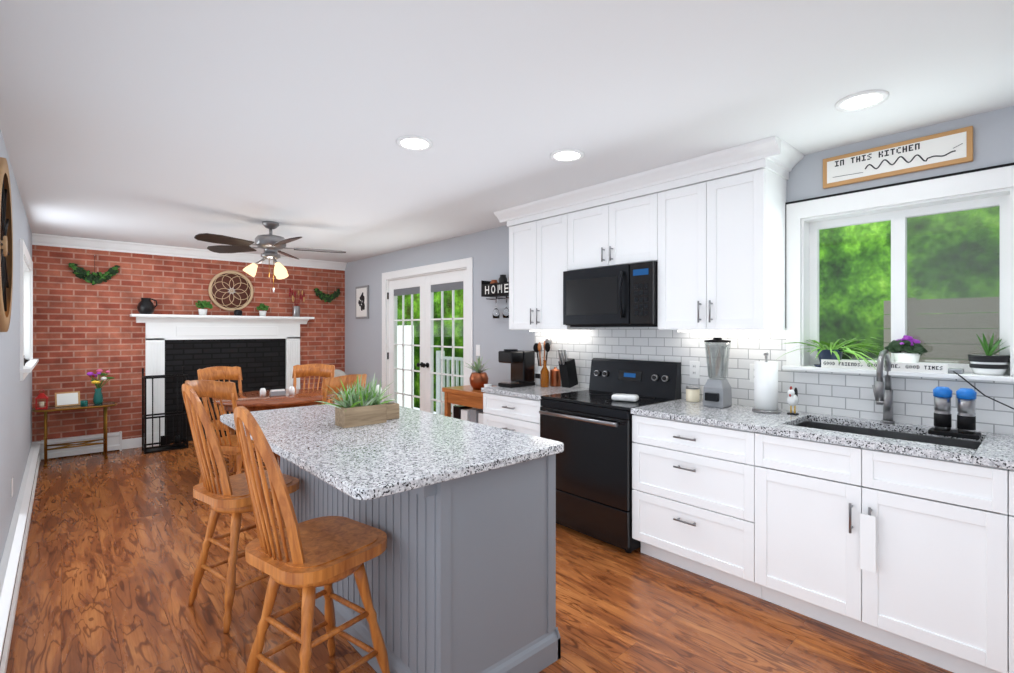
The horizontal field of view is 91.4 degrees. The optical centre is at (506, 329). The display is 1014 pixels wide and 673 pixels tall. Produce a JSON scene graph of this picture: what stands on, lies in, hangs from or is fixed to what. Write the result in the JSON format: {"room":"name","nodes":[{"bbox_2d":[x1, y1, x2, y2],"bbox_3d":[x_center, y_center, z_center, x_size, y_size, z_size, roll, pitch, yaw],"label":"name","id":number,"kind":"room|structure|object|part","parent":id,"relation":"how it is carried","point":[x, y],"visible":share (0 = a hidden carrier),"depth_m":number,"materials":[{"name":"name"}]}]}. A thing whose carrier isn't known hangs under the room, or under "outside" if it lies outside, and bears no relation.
{"room":"kitchen","nodes":[
{"label":"kitchen","id":0,"kind":"room"},
{"bbox_2d":[0,130,31,562],"bbox_3d":[-2.097,0.185,1.866,0.160,2.410,8.980,0,0,-42],"label":"wall","id":1,"kind":"structure","parent":0,"point":[15,394],"depth_m":3.27,"materials":[{"name":"grey paint"}]},
{"bbox_2d":[0,157,12,331],"bbox_3d":[-2.460,-0.410,2.414,0.030,0.840,0.840,0,0,-42],"label":"wall clock","id":2,"kind":"object","parent":1,"relation":"attached to","point":[6,222],"visible":1,"depth_m":2.50,"materials":[{"name":"brown wood"}]},
{"bbox_2d":[11,477,12,496],"bbox_3d":[-3.069,0.975,3.070,0.006,0.110,0.070,0,0,-42],"label":"outlet plate","id":3,"kind":"object","parent":1,"relation":"attached to","point":[12,477],"visible":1,"depth_m":3.06,"materials":[{"name":"white paint"}]},
{"bbox_2d":[20,239,32,380],"bbox_3d":[-4.255,-0.150,4.276,0.178,1.060,1.730,0,0,-42],"label":"window","id":4,"kind":"structure","parent":1,"relation":"in","point":[26,272],"depth_m":4.87,"materials":[{"name":"white paint"}]},
{"bbox_2d":[20,359,38,372],"bbox_3d":[-4.228,0.305,4.300,0.190,0.030,1.760,0,0,-42],"label":"window sill","id":5,"kind":"structure","parent":1,"relation":"attached to","point":[30,364],"depth_m":4.04,"materials":[{"name":"white paint"}]},
{"bbox_2d":[0,431,121,672],"bbox_3d":[-1.986,1.283,2.423,0.750,0.214,8.299,0,0,-42],"label":"baseboard","id":6,"kind":"structure","parent":1,"relation":"attached to","point":[12,561],"depth_m":3.03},
{"bbox_2d":[32,245,344,459],"bbox_3d":[-3.814,0.185,6.470,3.770,2.410,0.160,0,0,-42],"label":"brick wall","id":7,"kind":"structure","parent":0,"point":[80,327],"depth_m":5.76,"materials":[{"name":"red brick"}]},
{"bbox_2d":[68,255,119,284],"bbox_3d":[-4.639,-0.673,5.573,0.448,0.338,0.064,0,0,-42],"label":"wreath","id":8,"kind":"object","parent":7,"relation":"attached to","point":[94,278],"visible":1,"depth_m":5.55,"materials":[{"name":"green plant"}]},
{"bbox_2d":[122,437,141,449],"bbox_3d":[-2.117,1.333,5.145,2.700,0.115,4.079,0,0,-42],"label":"baseboard","id":9,"kind":"structure","parent":7,"relation":"attached to","point":[133,442],"depth_m":5.81,"materials":[{"name":"white wood"}]},
{"bbox_2d":[32,233,346,270],"bbox_3d":[-3.735,-0.962,6.383,3.448,0.114,0.075,0,0,-42],"label":"crown molding","id":10,"kind":"structure","parent":7,"relation":"attached to","point":[37,239],"depth_m":6.01,"materials":[{"name":"white paint"}]},
{"bbox_2d":[208,271,253,310],"bbox_3d":[-3.623,-0.515,6.512,0.530,0.530,0.026,0,0,-42],"label":"medallion","id":11,"kind":"object","parent":7,"relation":"attached to","point":[228,290],"visible":1,"depth_m":6.50,"materials":[{"name":"brown wood"}]},
{"bbox_2d":[314,288,340,302],"bbox_3d":[-2.666,-0.564,7.350,0.396,0.316,0.064,0,0,-42],"label":"wreath","id":12,"kind":"object","parent":7,"relation":"attached to","point":[327,297],"visible":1,"depth_m":7.33,"materials":[{"name":"green plant"}]},
{"bbox_2d":[334,369,346,393],"bbox_3d":[-2.429,0.745,7.151,0.226,0.357,0.375,0,0,-42],"label":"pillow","id":13,"kind":"object","parent":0,"point":[337,372],"depth_m":7.06,"materials":[{"name":"white fabric"}]},
{"bbox_2d":[6,439,953,672],"bbox_3d":[-0.756,1.415,3.074,3.770,0.050,9.300,0,0,-42],"label":"floor","id":14,"kind":"structure","parent":0,"point":[114,546],"depth_m":2.51,"materials":[{"name":"brown wood"}]},
{"bbox_2d":[32,401,116,466],"bbox_3d":[-4.595,1.101,5.282,0.682,0.589,0.382,0,0,-42],"label":"console table","id":15,"kind":"object","parent":14,"relation":"on","point":[104,405],"visible":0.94,"depth_m":5.24,"materials":[{"name":"brown wood"}]},
{"bbox_2d":[35,389,47,409],"bbox_3d":[-4.782,0.710,5.087,0.100,0.196,0.100,0,0,-42],"label":"lantern","id":16,"kind":"object","parent":15,"relation":"on","point":[41,395],"visible":1,"depth_m":5.07,"materials":[{"name":"red paint"}]},
{"bbox_2d":[55,391,79,406],"bbox_3d":[-4.667,0.733,5.258,0.049,0.150,0.200,0,0,40],"label":"picture frame","id":17,"kind":"object","parent":15,"relation":"on","point":[62,399],"visible":0.93,"depth_m":5.25,"materials":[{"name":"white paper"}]},
{"bbox_2d":[80,400,87,405],"bbox_3d":[-4.497,0.778,5.263,0.064,0.060,0.062,0,0,-42],"label":"jar","id":18,"kind":"object","parent":15,"relation":"on","point":[82,402],"visible":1,"depth_m":5.24,"materials":[{"name":"teal glass"}]},
{"bbox_2d":[87,369,114,403],"bbox_3d":[-4.446,0.619,5.431,0.219,0.378,0.201,0,0,-22],"label":"vase","id":19,"kind":"object","parent":15,"relation":"on","point":[98,396],"visible":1,"depth_m":5.40,"materials":[{"name":"teal glass"}]},
{"bbox_2d":[142,366,187,453],"bbox_3d":[-3.982,0.915,5.767,0.418,0.950,0.238,0,0,-42],"label":"tool rack","id":20,"kind":"object","parent":14,"relation":"on","point":[165,442],"visible":0.98,"depth_m":5.73,"materials":[{"name":"black metal"}]},
{"bbox_2d":[197,366,241,469],"bbox_3d":[-2.869,0.891,5.178,0.564,1.002,0.470,0,0,26],"label":"dining chair","id":21,"kind":"object","parent":14,"relation":"on","point":[217,372],"visible":0.23,"depth_m":5.23,"materials":[{"name":"brown wood"}]},
{"bbox_2d":[130,314,313,446],"bbox_3d":[-3.584,0.603,6.427,2.085,1.575,0.209,0,0,-42],"label":"fireplace","id":22,"kind":"object","parent":14,"relation":"on","point":[159,328],"visible":0.8,"depth_m":6.17,"materials":[{"name":"white wood"}]},
{"bbox_2d":[137,298,156,313],"bbox_3d":[-4.248,-0.281,5.824,0.169,0.190,0.170,0,0,5],"label":"jug","id":23,"kind":"object","parent":22,"relation":"on","point":[145,306],"visible":0.91,"depth_m":5.78,"materials":[{"name":"black ceramic"}]},
{"bbox_2d":[195,300,212,314],"bbox_3d":[-3.816,-0.279,6.216,0.166,0.186,0.176,0,0,17],"label":"mantel plant","id":24,"kind":"object","parent":22,"relation":"on","point":[201,304],"visible":0.98,"depth_m":6.18,"materials":[{"name":"green plant"}]},
{"bbox_2d":[165,339,285,443],"bbox_3d":[-3.646,0.756,6.496,1.411,1.268,0.024,0,0,-42],"label":"fireplace","id":25,"kind":"object","parent":22,"relation":"attached to","point":[262,362],"depth_m":6.43,"materials":[{"name":"black brick"}]},
{"bbox_2d":[234,310,241,315],"bbox_3d":[-3.519,-0.226,6.479,0.100,0.080,0.100,0,0,-42],"label":"jar","id":26,"kind":"object","parent":22,"relation":"on","point":[236,312],"visible":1,"depth_m":6.44,"materials":[{"name":"black metal"}]},
{"bbox_2d":[256,303,268,315],"bbox_3d":[-3.294,-0.275,6.674,0.156,0.179,0.161,0,0,-22],"label":"mantel plant","id":27,"kind":"object","parent":22,"relation":"on","point":[262,306],"visible":1,"depth_m":6.65,"materials":[{"name":"green plant"}]},
{"bbox_2d":[289,288,304,316],"bbox_3d":[-2.962,-0.393,6.991,0.201,0.413,0.114,0,0,-42],"label":"vase","id":28,"kind":"object","parent":22,"relation":"on","point":[295,309],"visible":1,"depth_m":6.95,"materials":[{"name":"silver metal"}]},
{"bbox_2d":[185,380,265,482],"bbox_3d":[-2.299,0.891,4.121,0.470,1.002,0.564,0,0,15],"label":"dining chair","id":29,"kind":"object","parent":14,"relation":"on","point":[229,444],"visible":0.44,"depth_m":3.92,"materials":[{"name":"brown wood"}]},
{"bbox_2d":[182,383,301,632],"bbox_3d":[-1.358,0.821,2.505,0.430,1.143,0.498,0,0,36],"label":"bar stool","id":30,"kind":"object","parent":14,"relation":"on","point":[226,494],"visible":0.73,"depth_m":2.36,"materials":[{"name":"brown wood"}]},
{"bbox_2d":[213,389,334,475],"bbox_3d":[-2.227,1.007,4.790,1.070,0.743,1.070,0,0,-42],"label":"dining table","id":31,"kind":"object","parent":14,"relation":"on","point":[252,400],"visible":0.43,"depth_m":4.52,"materials":[{"name":"brown wood"}]},
{"bbox_2d":[260,386,294,396],"bbox_3d":[-2.212,0.594,4.777,0.310,0.080,0.086,0,0,-31],"label":"tableware","id":32,"kind":"object","parent":31,"relation":"on","point":[277,392],"visible":1,"depth_m":4.75,"materials":[{"name":"white ceramic"}]},
{"bbox_2d":[234,406,390,672],"bbox_3d":[-0.732,0.821,1.818,0.430,1.143,0.498,0,0,36],"label":"bar stool","id":33,"kind":"object","parent":14,"relation":"on","point":[308,555],"visible":1,"depth_m":1.73,"materials":[{"name":"brown wood"}]},
{"bbox_2d":[292,364,334,402],"bbox_3d":[-2.216,0.891,5.478,0.470,1.002,0.564,0,0,0],"label":"dining chair","id":34,"kind":"object","parent":14,"relation":"on","point":[323,370],"visible":0.17,"depth_m":5.69,"materials":[{"name":"brown wood"}]},
{"bbox_2d":[330,393,343,402],"bbox_3d":[-2.405,1.160,7.065,0.440,0.460,0.480,0,0,-42],"label":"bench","id":35,"kind":"object","parent":14,"relation":"on","point":[338,393],"visible":0.05,"depth_m":6.82,"materials":[{"name":"brown wood"}]},
{"bbox_2d":[321,374,366,403],"bbox_3d":[-1.598,0.891,4.469,0.564,1.002,0.470,0,0,30],"label":"dining chair","id":36,"kind":"object","parent":14,"relation":"on","point":[334,382],"visible":0.07,"depth_m":4.25,"materials":[{"name":"brown wood"}]},
{"bbox_2d":[280,454,560,672],"bbox_3d":[-0.588,0.951,2.515,0.653,0.878,1.711,0,0,-42],"label":"kitchen island","id":37,"kind":"object","parent":14,"relation":"on","point":[464,580],"visible":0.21,"depth_m":1.90,"materials":[{"name":"grey wood"}]},
{"bbox_2d":[220,402,563,499],"bbox_3d":[-0.682,0.493,2.431,0.930,0.034,1.775,0,0,-42],"label":"island countertop","id":38,"kind":"structure","parent":37,"relation":"on","point":[417,449],"depth_m":2.00,"materials":[{"name":"grey stone"}]},
{"bbox_2d":[316,374,393,427],"bbox_3d":[-0.755,0.345,2.501,0.419,0.261,0.325,0,0,-42],"label":"planter box","id":39,"kind":"object","parent":38,"relation":"on","point":[354,411],"visible":1,"depth_m":2.47,"materials":[{"name":"brown wood"}]},
{"bbox_2d":[384,397,398,419],"bbox_3d":[-0.632,0.418,2.660,0.080,0.113,0.080,0,0,-42],"label":"planter box","id":40,"kind":"object","parent":38,"relation":"on","point":[392,408],"visible":0.7,"depth_m":2.64,"materials":[{"name":"brown wood"}]},
{"bbox_2d":[442,385,493,416],"bbox_3d":[-0.212,0.970,4.640,0.485,0.840,0.690,0,0,-42],"label":"kitchen cart","id":41,"kind":"object","parent":14,"relation":"on","point":[465,395],"visible":0.27,"depth_m":4.55,"materials":[{"name":"brown wood"}]},
{"bbox_2d":[453,405,483,423],"bbox_3d":[-0.292,0.794,4.568,0.160,0.150,0.480,0,0,-42],"label":"dishes","id":42,"kind":"object","parent":41,"relation":"on","point":[471,414],"visible":0.46,"depth_m":4.54,"materials":[{"name":"white ceramic"}]},
{"bbox_2d":[465,356,491,389],"bbox_3d":[-0.245,0.392,4.633,0.263,0.314,0.256,0,0,-42],"label":"potted plant","id":43,"kind":"object","parent":41,"relation":"on","point":[477,379],"visible":0.95,"depth_m":4.55,"materials":[{"name":"green plant"}]},
{"bbox_2d":[539,358,680,552],"bbox_3d":[0.703,0.807,3.486,0.703,1.165,0.750,0,0,-42],"label":"range","id":44,"kind":"object","parent":14,"relation":"on","point":[594,467],"visible":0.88,"depth_m":3.28,"materials":[{"name":"black metal"}]},
{"bbox_2d":[611,393,638,401],"bbox_3d":[0.789,0.452,3.308,0.170,0.042,0.090,0,0,28],"label":"gadget","id":45,"kind":"object","parent":44,"relation":"on","point":[616,397],"visible":1,"depth_m":3.27,"materials":[{"name":"white ceramic"}]},
{"bbox_2d":[483,392,1013,672],"bbox_3d":[1.483,0.952,2.667,0.658,0.877,4.378,0,0,-42],"label":"base cabinet","id":46,"kind":"object","parent":14,"relation":"on","point":[930,581],"visible":0.8,"depth_m":2.23,"materials":[{"name":"white wood"}]},
{"bbox_2d":[481,382,588,399],"bbox_3d":[0.251,0.495,4.054,0.633,0.034,0.694,0,0,-42],"label":"countertop","id":47,"kind":"structure","parent":46,"relation":"on","point":[535,392],"depth_m":3.91,"materials":[{"name":"grey stone"}]},
{"bbox_2d":[498,349,534,387],"bbox_3d":[0.083,0.320,4.226,0.280,0.315,0.170,0,0,-42],"label":"coffee maker","id":48,"kind":"object","parent":47,"relation":"on","point":[522,362],"visible":1,"depth_m":4.18,"materials":[{"name":"black plastic"}]},
{"bbox_2d":[533,337,551,384],"bbox_3d":[0.310,0.269,4.327,0.167,0.416,0.146,0,0,-6],"label":"utensil crock","id":49,"kind":"object","parent":47,"relation":"on","point":[537,347],"visible":0.81,"depth_m":4.29,"materials":[{"name":"white ceramic"}]},
{"bbox_2d":[540,360,548,386],"bbox_3d":[0.317,0.364,4.147,0.072,0.225,0.072,0,0,-42],"label":"oil bottle","id":50,"kind":"object","parent":47,"relation":"on","point":[544,373],"visible":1,"depth_m":4.12,"materials":[{"name":"orange glass"}]},
{"bbox_2d":[550,367,560,386],"bbox_3d":[0.412,0.397,4.220,0.094,0.160,0.093,0,0,-42],"label":"copper canister","id":51,"kind":"object","parent":47,"relation":"on","point":[555,379],"visible":0.98,"depth_m":4.18,"materials":[{"name":"brown metal"}]},
{"bbox_2d":[558,349,577,387],"bbox_3d":[0.487,0.313,4.045,0.194,0.313,0.090,0,0,-42],"label":"knife block","id":52,"kind":"object","parent":47,"relation":"on","point":[567,366],"visible":1,"depth_m":4.02,"materials":[{"name":"black"}]},
{"bbox_2d":[631,399,1013,469],"bbox_3d":[1.973,0.587,2.142,0.633,0.218,2.942,0,0,-42],"label":"countertop","id":53,"kind":"structure","parent":46,"relation":"on","point":[996,450],"depth_m":2.44,"materials":[{"name":"grey stone"}]},
{"bbox_2d":[686,386,699,401],"bbox_3d":[1.243,0.427,3.312,0.090,0.100,0.089,0,0,-42],"label":"candle jar","id":54,"kind":"object","parent":53,"relation":"on","point":[692,392],"visible":1,"depth_m":3.28,"materials":[{"name":"beige wax"}]},
{"bbox_2d":[703,337,731,407],"bbox_3d":[1.333,0.262,3.111,0.224,0.430,0.156,0,0,-42],"label":"blender","id":55,"kind":"object","parent":53,"relation":"on","point":[717,393],"visible":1,"depth_m":3.05,"materials":[{"name":"grey plastic"}]},
{"bbox_2d":[752,352,780,413],"bbox_3d":[1.519,0.302,2.901,0.150,0.349,0.150,0,0,-42],"label":"paper towel roll","id":56,"kind":"object","parent":53,"relation":"on","point":[765,372],"visible":1,"depth_m":2.85,"materials":[{"name":"white paper"}]},
{"bbox_2d":[787,386,798,414],"bbox_3d":[1.626,0.396,2.809,0.116,0.162,0.060,0,0,-42],"label":"rooster figurine","id":57,"kind":"object","parent":53,"relation":"on","point":[792,399],"visible":1,"depth_m":2.78,"materials":[{"name":"white ceramic"}]},
{"bbox_2d":[872,349,894,423],"bbox_3d":[1.882,0.288,2.501,0.226,0.378,0.095,0,0,-42],"label":"faucet","id":58,"kind":"object","parent":53,"relation":"on","point":[883,394],"visible":1,"depth_m":2.52,"materials":[{"name":"silver metal"}]},
{"bbox_2d":[928,386,980,439],"bbox_3d":[2.022,0.369,2.238,0.100,0.216,0.170,0,0,-42],"label":"bottles","id":59,"kind":"object","parent":53,"relation":"on","point":[966,397],"visible":1,"depth_m":2.21,"materials":[{"name":"black"}]},
{"bbox_2d":[0,0,1013,262],"bbox_3d":[-0.756,-1.045,3.074,3.770,0.050,9.300,0,0,-42],"label":"ceiling","id":60,"kind":"structure","parent":0,"point":[155,122],"depth_m":2.16,"materials":[{"name":"white paint"}]},
{"bbox_2d":[194,221,345,291],"bbox_3d":[-2.207,-0.689,4.663,1.309,0.660,1.255,0,0,-42],"label":"ceiling fan","id":61,"kind":"object","parent":60,"relation":"hanging from","point":[272,245],"depth_m":4.63,"materials":[{"name":"brown wood"}]},
{"bbox_2d":[396,136,432,149],"bbox_3d":[-0.503,-1.016,2.696,0.196,0.008,0.196,0,0,-42],"label":"recessed light","id":62,"kind":"object","parent":60,"relation":"in","point":[406,142],"visible":1,"depth_m":2.69,"materials":[{"name":"white paint"}]},
{"bbox_2d":[550,149,583,161],"bbox_3d":[0.349,-1.016,2.885,0.196,0.008,0.196,0,0,-42],"label":"recessed light","id":63,"kind":"object","parent":60,"relation":"in","point":[564,155],"visible":1,"depth_m":2.88,"materials":[{"name":"white paint"}]},
{"bbox_2d":[835,90,888,110],"bbox_3d":[1.574,-1.016,2.197,0.196,0.008,0.196,0,0,-42],"label":"recessed light","id":64,"kind":"object","parent":60,"relation":"in","point":[870,98],"visible":1,"depth_m":2.19,"materials":[{"name":"white paint"}]},
{"bbox_2d":[345,106,1013,513],"bbox_3d":[0.586,0.185,4.282,0.160,2.410,8.980,0,0,-42],"label":"wall","id":65,"kind":"structure","parent":0,"point":[993,131],"depth_m":4.97,"materials":[{"name":"grey paint"}]},
{"bbox_2d":[356,285,368,318],"bbox_3d":[-2.078,-0.395,7.098,0.025,0.470,0.390,0,0,-42],"label":"print","id":66,"kind":"object","parent":65,"relation":"attached to","point":[362,292],"visible":1,"depth_m":7.06,"materials":[{"name":"grey paper"}]},
{"bbox_2d":[386,267,466,417],"bbox_3d":[-0.968,0.360,5.978,0.197,2.059,1.778,0,0,-42],"label":"french door","id":67,"kind":"structure","parent":65,"relation":"in","point":[425,285],"depth_m":5.97,"materials":[{"name":"white paint"}]},
{"bbox_2d":[382,257,472,401],"bbox_3d":[-1.020,0.312,5.931,0.018,2.155,1.970,0,0,-42],"label":"door frame","id":68,"kind":"structure","parent":65,"relation":"attached to","point":[466,262],"depth_m":5.59,"materials":[{"name":"white paint"}]},
{"bbox_2d":[476,345,479,355],"bbox_3d":[-0.302,0.210,5.137,0.012,0.116,0.070,0,0,-42],"label":"light switch","id":69,"kind":"object","parent":65,"relation":"attached to","point":[477,346],"visible":1,"depth_m":5.13,"materials":[{"name":"white paint"}]},
{"bbox_2d":[481,275,508,317],"bbox_3d":[-0.058,-0.322,4.772,0.137,0.415,0.450,0,0,-42],"label":"shelf","id":70,"kind":"object","parent":65,"relation":"attached to","point":[492,288],"visible":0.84,"depth_m":4.74,"materials":[{"name":"black"}]},
{"bbox_2d":[494,136,803,331],"bbox_3d":[0.807,-0.503,3.585,0.435,1.031,2.280,0,0,-42],"label":"upper cabinet","id":71,"kind":"object","parent":65,"relation":"attached to","point":[713,224],"visible":0.99,"depth_m":3.09,"materials":[{"name":"white wood"}]},
{"bbox_2d":[563,261,657,326],"bbox_3d":[0.805,-0.234,3.578,0.448,0.422,0.762,0,0,-42],"label":"microwave","id":72,"kind":"object","parent":71,"relation":"attached to","point":[625,295],"visible":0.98,"depth_m":3.41,"materials":[{"name":"black metal"}]},
{"bbox_2d":[535,327,1013,434],"bbox_3d":[1.725,0.229,2.894,0.002,0.498,4.392,0,0,-42],"label":"tile backsplash","id":73,"kind":"structure","parent":65,"relation":"attached to","point":[829,393],"depth_m":3.04,"materials":[{"name":"white tile"}]},
{"bbox_2d":[690,361,699,377],"bbox_3d":[1.280,0.270,3.379,0.008,0.116,0.070,0,0,-42],"label":"outlet plate","id":74,"kind":"object","parent":73,"relation":"attached to","point":[694,365],"visible":1,"depth_m":3.38,"materials":[{"name":"white paint"}]},
{"bbox_2d":[750,364,753,382],"bbox_3d":[1.548,0.270,3.082,0.008,0.116,0.070,0,0,-42],"label":"outlet plate","id":75,"kind":"object","parent":73,"relation":"attached to","point":[751,365],"visible":0.23,"depth_m":3.09,"materials":[{"name":"white paint"}]},
{"bbox_2d":[823,126,972,188],"bbox_3d":[1.996,-0.882,2.571,0.028,0.165,0.620,0,0,-42],"label":"kitchen sign","id":76,"kind":"object","parent":65,"relation":"attached to","point":[953,147],"visible":1,"depth_m":2.53,"materials":[{"name":"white wood"}]},
{"bbox_2d":[782,365,1013,381],"bbox_3d":[2.029,0.221,2.577,0.175,0.022,1.045,0,0,-42],"label":"window sill","id":77,"kind":"structure","parent":65,"relation":"attached to","point":[968,376],"depth_m":2.46,"materials":[{"name":"white paint"}]},
{"bbox_2d":[778,337,884,370],"bbox_3d":[1.850,0.141,2.810,0.554,0.208,0.564,0,0,-42],"label":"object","id":78,"kind":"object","parent":77,"relation":"on","point":[831,353],"depth_m":2.76,"materials":[{"name":"green plant"}]},
{"bbox_2d":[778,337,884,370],"bbox_3d":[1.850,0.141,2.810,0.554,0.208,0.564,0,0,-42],"label":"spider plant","id":79,"kind":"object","parent":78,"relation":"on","point":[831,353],"depth_m":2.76,"materials":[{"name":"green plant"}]},
{"bbox_2d":[821,359,947,373],"bbox_3d":[1.935,0.186,2.570,0.014,0.045,0.530,0,0,-42],"label":"sign","id":80,"kind":"object","parent":77,"relation":"on","point":[845,364],"depth_m":2.52,"materials":[{"name":"white wood"}]},
{"bbox_2d":[884,335,927,362],"bbox_3d":[2.074,0.118,2.573,0.154,0.183,0.170,0,0,-42],"label":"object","id":81,"kind":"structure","parent":77,"relation":"on","point":[913,347],"depth_m":2.53,"materials":[{"name":"green plant"}]},
{"bbox_2d":[948,368,963,373],"bbox_3d":[2.151,0.198,2.408,0.080,0.022,0.100,0,0,-42],"label":"gadget","id":82,"kind":"object","parent":77,"relation":"on","point":[950,370],"depth_m":2.37,"materials":[{"name":"white plastic"}]},
{"bbox_2d":[953,371,1013,409],"bbox_3d":[2.249,0.299,2.231,0.355,0.205,0.054,0,0,42],"label":"cord","id":83,"kind":"object","parent":82,"relation":"attached to","point":[953,371],"visible":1,"depth_m":2.27,"materials":[{"name":"black plastic"}]},
{"bbox_2d":[968,333,1009,374],"bbox_3d":[2.272,0.110,2.319,0.164,0.197,0.166,0,0,-42],"label":"potted plant","id":84,"kind":"object","parent":77,"relation":"on","point":[988,363],"depth_m":2.30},
{"bbox_2d":[785,162,1013,375],"bbox_3d":[2.066,-0.274,2.621,0.182,0.967,1.044,0,0,-42],"label":"window","id":85,"kind":"structure","parent":65,"relation":"in","point":[992,180],"depth_m":2.63,"materials":[{"name":"white paint"}]},
{"bbox_3d":[2.099,-0.214,2.650,0.055,0.847,0.846,0,0,-42],"label":"kitchen window sash","id":86,"kind":"part","parent":85,"relation":"part of","materials":[{"name":"white plastic"}]},
{"label":"outside","id":87,"kind":"structure","parent":0,"visible":0},
{"bbox_2d":[436,351,462,416],"bbox_3d":[-0.064,0.925,6.947,2.438,1.170,3.210,0,0,-42],"label":"railing","id":88,"kind":"object","parent":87,"point":[438,353],"visible":0.12,"depth_m":8.03,"materials":[{"name":"grey wood"}]},
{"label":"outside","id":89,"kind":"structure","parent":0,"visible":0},
{"bbox_2d":[884,297,999,363],"bbox_3d":[4.963,0.540,3.560,0.040,1.700,3.650,0,0,-42],"label":"fence","id":90,"kind":"object","parent":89,"point":[963,341],"visible":0.28,"depth_m":4.55,"materials":[{"name":"grey wood"}]},
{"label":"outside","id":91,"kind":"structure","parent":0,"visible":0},
{"bbox_2d":[397,206,999,413],"bbox_3d":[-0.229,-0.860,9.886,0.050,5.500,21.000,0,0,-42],"label":"foliage","id":92,"kind":"object","parent":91,"point":[952,254],"depth_m":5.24,"materials":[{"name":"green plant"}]},
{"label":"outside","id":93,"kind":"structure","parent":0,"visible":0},
{"bbox_2d":[397,325,413,408],"bbox_3d":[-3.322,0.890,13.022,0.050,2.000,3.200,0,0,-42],"label":"neighboring house","id":94,"kind":"structure","parent":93,"point":[407,328],"depth_m":12.04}
]}

